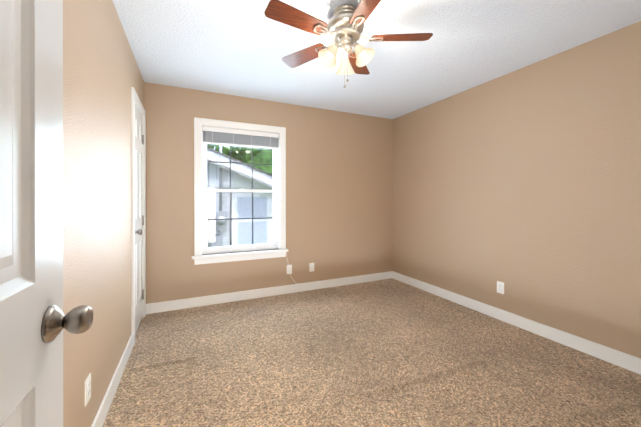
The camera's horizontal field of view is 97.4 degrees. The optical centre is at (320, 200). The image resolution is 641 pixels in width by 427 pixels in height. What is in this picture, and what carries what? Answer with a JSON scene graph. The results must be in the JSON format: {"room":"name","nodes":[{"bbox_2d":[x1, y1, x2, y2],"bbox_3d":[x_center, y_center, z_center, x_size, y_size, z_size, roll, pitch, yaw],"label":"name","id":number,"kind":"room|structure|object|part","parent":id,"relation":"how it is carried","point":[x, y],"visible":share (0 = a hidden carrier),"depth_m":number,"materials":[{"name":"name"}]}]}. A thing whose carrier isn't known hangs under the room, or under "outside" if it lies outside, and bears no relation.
{"room":"empty bedroom","nodes":[
{"label":"empty bedroom","id":0,"kind":"room"},
{"bbox_2d":[63,0,143,426],"bbox_3d":[-1.144,-0.017,1.264,0.140,2.440,3.660,0,0,-25],"label":"wall","id":1,"kind":"structure","parent":0,"point":[102,75],"depth_m":1.43,"materials":[{"name":"paint"}]},
{"bbox_2d":[85,373,90,406],"bbox_3d":[-1.086,0.885,1.316,0.007,0.115,0.070,0,0,-25],"label":"electrical outlet","id":2,"kind":"object","parent":1,"relation":"attached to","point":[87,389],"visible":1,"depth_m":1.31,"materials":[{"name":"white plastic"}]},
{"bbox_2d":[91,334,132,426],"bbox_3d":[-0.950,1.149,1.031,0.014,0.110,2.790,0,0,-25],"label":"baseboard","id":3,"kind":"structure","parent":1,"relation":"attached to","point":[102,412],"depth_m":1.69,"materials":[{"name":"white wood"}]},
{"bbox_2d":[131,87,145,345],"bbox_3d":[-1.746,0.138,2.586,0.157,2.127,0.694,0,0,-25],"label":"trim","id":4,"kind":"structure","parent":1,"relation":"attached to","point":[135,99],"depth_m":2.34,"materials":[{"name":"white wood"}]},
{"bbox_2d":[135,104,143,333],"bbox_3d":[-1.680,0.167,2.616,0.101,2.045,0.554,0,0,-25],"label":"closet door","id":5,"kind":"structure","parent":1,"relation":"in","point":[139,218],"depth_m":2.64,"materials":[{"name":"white wood"}]},
{"bbox_3d":[-1.574,0.275,2.428,0.066,0.064,0.064,0,0,-25],"label":"knob","id":6,"kind":"part","parent":5,"relation":"part of","materials":[{"name":"grey metal"}]},
{"bbox_2d":[144,82,392,303],"bbox_3d":[-0.400,-0.020,3.703,3.540,2.440,0.140,0,0,-25],"label":"wall","id":7,"kind":"structure","parent":0,"point":[339,194],"depth_m":3.64,"materials":[{"name":"paint"}]},
{"bbox_2d":[192,117,287,264],"bbox_3d":[-0.949,-0.100,3.415,1.117,1.647,0.170,0,0,-25],"label":"window","id":8,"kind":"structure","parent":7,"relation":"in","point":[223,248],"depth_m":3.41,"materials":[{"name":"white plastic"}]},
{"bbox_3d":[-0.969,-0.118,3.458,0.789,1.337,0.042,0,0,-25],"label":"window muntins","id":9,"kind":"part","parent":8,"relation":"part of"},
{"bbox_2d":[202,126,278,148],"bbox_3d":[-0.942,-0.747,3.398,0.891,0.190,0.037,0,0,-25],"label":"window blind","id":10,"kind":"object","parent":8,"relation":"attached to","point":[225,136],"visible":0.96,"depth_m":3.37,"materials":[{"name":"white plastic"}]},
{"bbox_2d":[276,137,281,243],"bbox_3d":[-0.522,-0.096,3.551,0.072,1.392,0.009,0,0,11],"label":"blind cord","id":11,"kind":"object","parent":10,"relation":"hanging from","point":[278,189],"depth_m":3.55,"materials":[{"name":"white fabric"}]},
{"bbox_2d":[146,271,390,313],"bbox_3d":[-0.377,1.145,3.631,3.240,0.110,0.014,0,0,-25],"label":"baseboard","id":12,"kind":"structure","parent":7,"relation":"attached to","point":[164,306],"depth_m":3.44,"materials":[{"name":"white wood"}]},
{"bbox_2d":[287,265,291,273],"bbox_3d":[-0.402,0.893,3.623,0.070,0.115,0.007,0,0,-25],"label":"electrical outlet","id":13,"kind":"object","parent":7,"relation":"attached to","point":[290,268],"visible":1,"depth_m":3.62,"materials":[{"name":"white plastic"}]},
{"bbox_2d":[309,263,313,271],"bbox_3d":[-0.115,0.895,3.756,0.070,0.115,0.006,0,0,-25],"label":"electrical outlet","id":14,"kind":"object","parent":7,"relation":"attached to","point":[311,267],"visible":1,"depth_m":3.75,"materials":[{"name":"white plastic"}]},
{"bbox_2d":[112,0,640,118],"bbox_3d":[0.369,-1.288,2.041,3.540,0.100,3.800,0,0,-25],"label":"ceiling","id":15,"kind":"structure","parent":0,"point":[242,48],"depth_m":2.24,"materials":[{"name":"white paint"}]},
{"bbox_2d":[264,0,432,87],"bbox_3d":[0.157,-0.978,1.832,1.066,0.520,1.066,0,0,-25],"label":"fan","id":16,"kind":"object","parent":15,"relation":"hanging from","point":[344,27],"visible":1,"depth_m":1.80,"materials":[{"name":"brown wood"}]},
{"bbox_3d":[0.163,-0.882,1.806,0.031,0.328,0.024,0,0,-25],"label":"chain","id":17,"kind":"part","parent":16,"relation":"part of","materials":[{"name":"silver metal"}]},
{"bbox_2d":[393,21,640,357],"bbox_3d":[1.912,-0.019,2.757,0.140,2.440,3.800,0,0,-25],"label":"wall","id":18,"kind":"structure","parent":0,"point":[523,184],"depth_m":2.51,"materials":[{"name":"paint"}]},
{"bbox_2d":[497,281,503,293],"bbox_3d":[1.802,0.876,2.820,0.007,0.115,0.070,0,0,-25],"label":"electrical outlet","id":19,"kind":"object","parent":18,"relation":"attached to","point":[500,287],"visible":1,"depth_m":2.82,"materials":[{"name":"white plastic"}]},
{"bbox_2d":[391,271,640,374],"bbox_3d":[1.843,1.146,2.724,0.022,0.110,3.524,0,0,-25],"label":"baseboard","id":20,"kind":"structure","parent":18,"relation":"attached to","point":[615,357],"depth_m":2.50,"materials":[{"name":"white wood"}]},
{"bbox_3d":[1.138,-0.016,0.382,3.260,2.440,0.140,0,0,-25],"label":"wall","id":21,"kind":"structure","parent":0,"visible":0},
{"bbox_2d":[0,0,92,426],"bbox_3d":[-0.374,0.185,0.204,0.159,2.020,0.812,0,0,-25],"label":"entry door","id":22,"kind":"structure","parent":21,"relation":"in","point":[34,320],"depth_m":0.47,"materials":[{"name":"white wood"}]},
{"bbox_3d":[-0.525,0.229,0.528,0.159,0.066,0.096,0,0,-25],"label":"knob","id":23,"kind":"part","parent":22,"relation":"part of","materials":[{"name":"grey metal"}]},
{"bbox_3d":[0.369,1.252,2.044,3.540,0.100,3.800,0,0,-25],"label":"floor carpet","id":24,"kind":"object","parent":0,"visible":0},
{"bbox_2d":[102,278,640,426],"bbox_3d":[0.366,1.191,2.043,3.253,0.015,3.520,0,0,-25],"label":"carpet floor","id":25,"kind":"structure","parent":24,"relation":"on","point":[391,352],"depth_m":1.98,"materials":[{"name":"beige carpet"}]},
{"bbox_3d":[-3.598,1.688,11.492,28.000,0.100,36.000,0,0,-25],"label":"ground","id":26,"kind":"structure","parent":0,"visible":0},
{"bbox_2d":[207,187,270,246],"bbox_3d":[-2.469,0.647,5.484,12.000,2.000,0.150,0,0,-25],"label":"wall","id":27,"kind":"structure","parent":26,"relation":"on","point":[216,204],"depth_m":5.63,"materials":[{"name":"white"}]},
{"bbox_2d":[208,145,226,246],"bbox_3d":[-2.013,-0.333,5.507,0.342,2.740,0.190,0,0,-25],"label":"meter","id":28,"kind":"object","parent":27,"relation":"attached to","point":[213,242],"depth_m":5.51,"materials":[{"name":"grey"}]},
{"bbox_2d":[207,163,247,179],"bbox_3d":[-4.522,-1.097,4.537,7.482,1.490,0.140,0,0,-25],"label":"gable","id":29,"kind":"object","parent":27,"relation":"on","point":[216,175],"depth_m":5.61,"materials":[{"name":"white"}]},
{"bbox_2d":[207,148,271,175],"bbox_3d":[-5.740,-0.366,6.833,16.826,3.253,6.010,0,0,-25],"label":"roof","id":30,"kind":"structure","parent":27,"relation":"on","point":[240,161],"depth_m":5.46,"materials":[{"name":"grey"}]},
{"bbox_2d":[207,149,271,188],"bbox_3d":[-4.557,-0.255,4.279,16.804,3.412,0.320,0,0,-25],"label":"trim","id":31,"kind":"structure","parent":30,"relation":"attached to","point":[242,175],"depth_m":5.57,"materials":[{"name":"white"}]},
{"bbox_2d":[232,193,272,245],"bbox_3d":[-1.416,0.432,5.862,0.930,1.250,0.050,0,0,-25],"label":"window","id":32,"kind":"structure","parent":27,"relation":"attached to","point":[236,222],"depth_m":5.89,"materials":[{"name":"white"}]},
{"bbox_2d":[237,197,266,244],"bbox_3d":[-1.426,0.431,5.883,0.690,1.070,0.006,0,0,-25],"label":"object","id":33,"kind":"structure","parent":32,"relation":"attached to","point":[248,229],"depth_m":5.87,"materials":[{"name":"blue"}]},
{"label":"outside","id":34,"kind":"structure","parent":0,"visible":0},
{"bbox_2d":[207,144,271,173],"bbox_3d":[-2.966,-3.656,10.515,11.063,6.873,7.330,0,0,-25],"label":"trees","id":35,"kind":"object","parent":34,"point":[269,156],"depth_m":8.12,"materials":[{"name":"green plant"}]}
]}

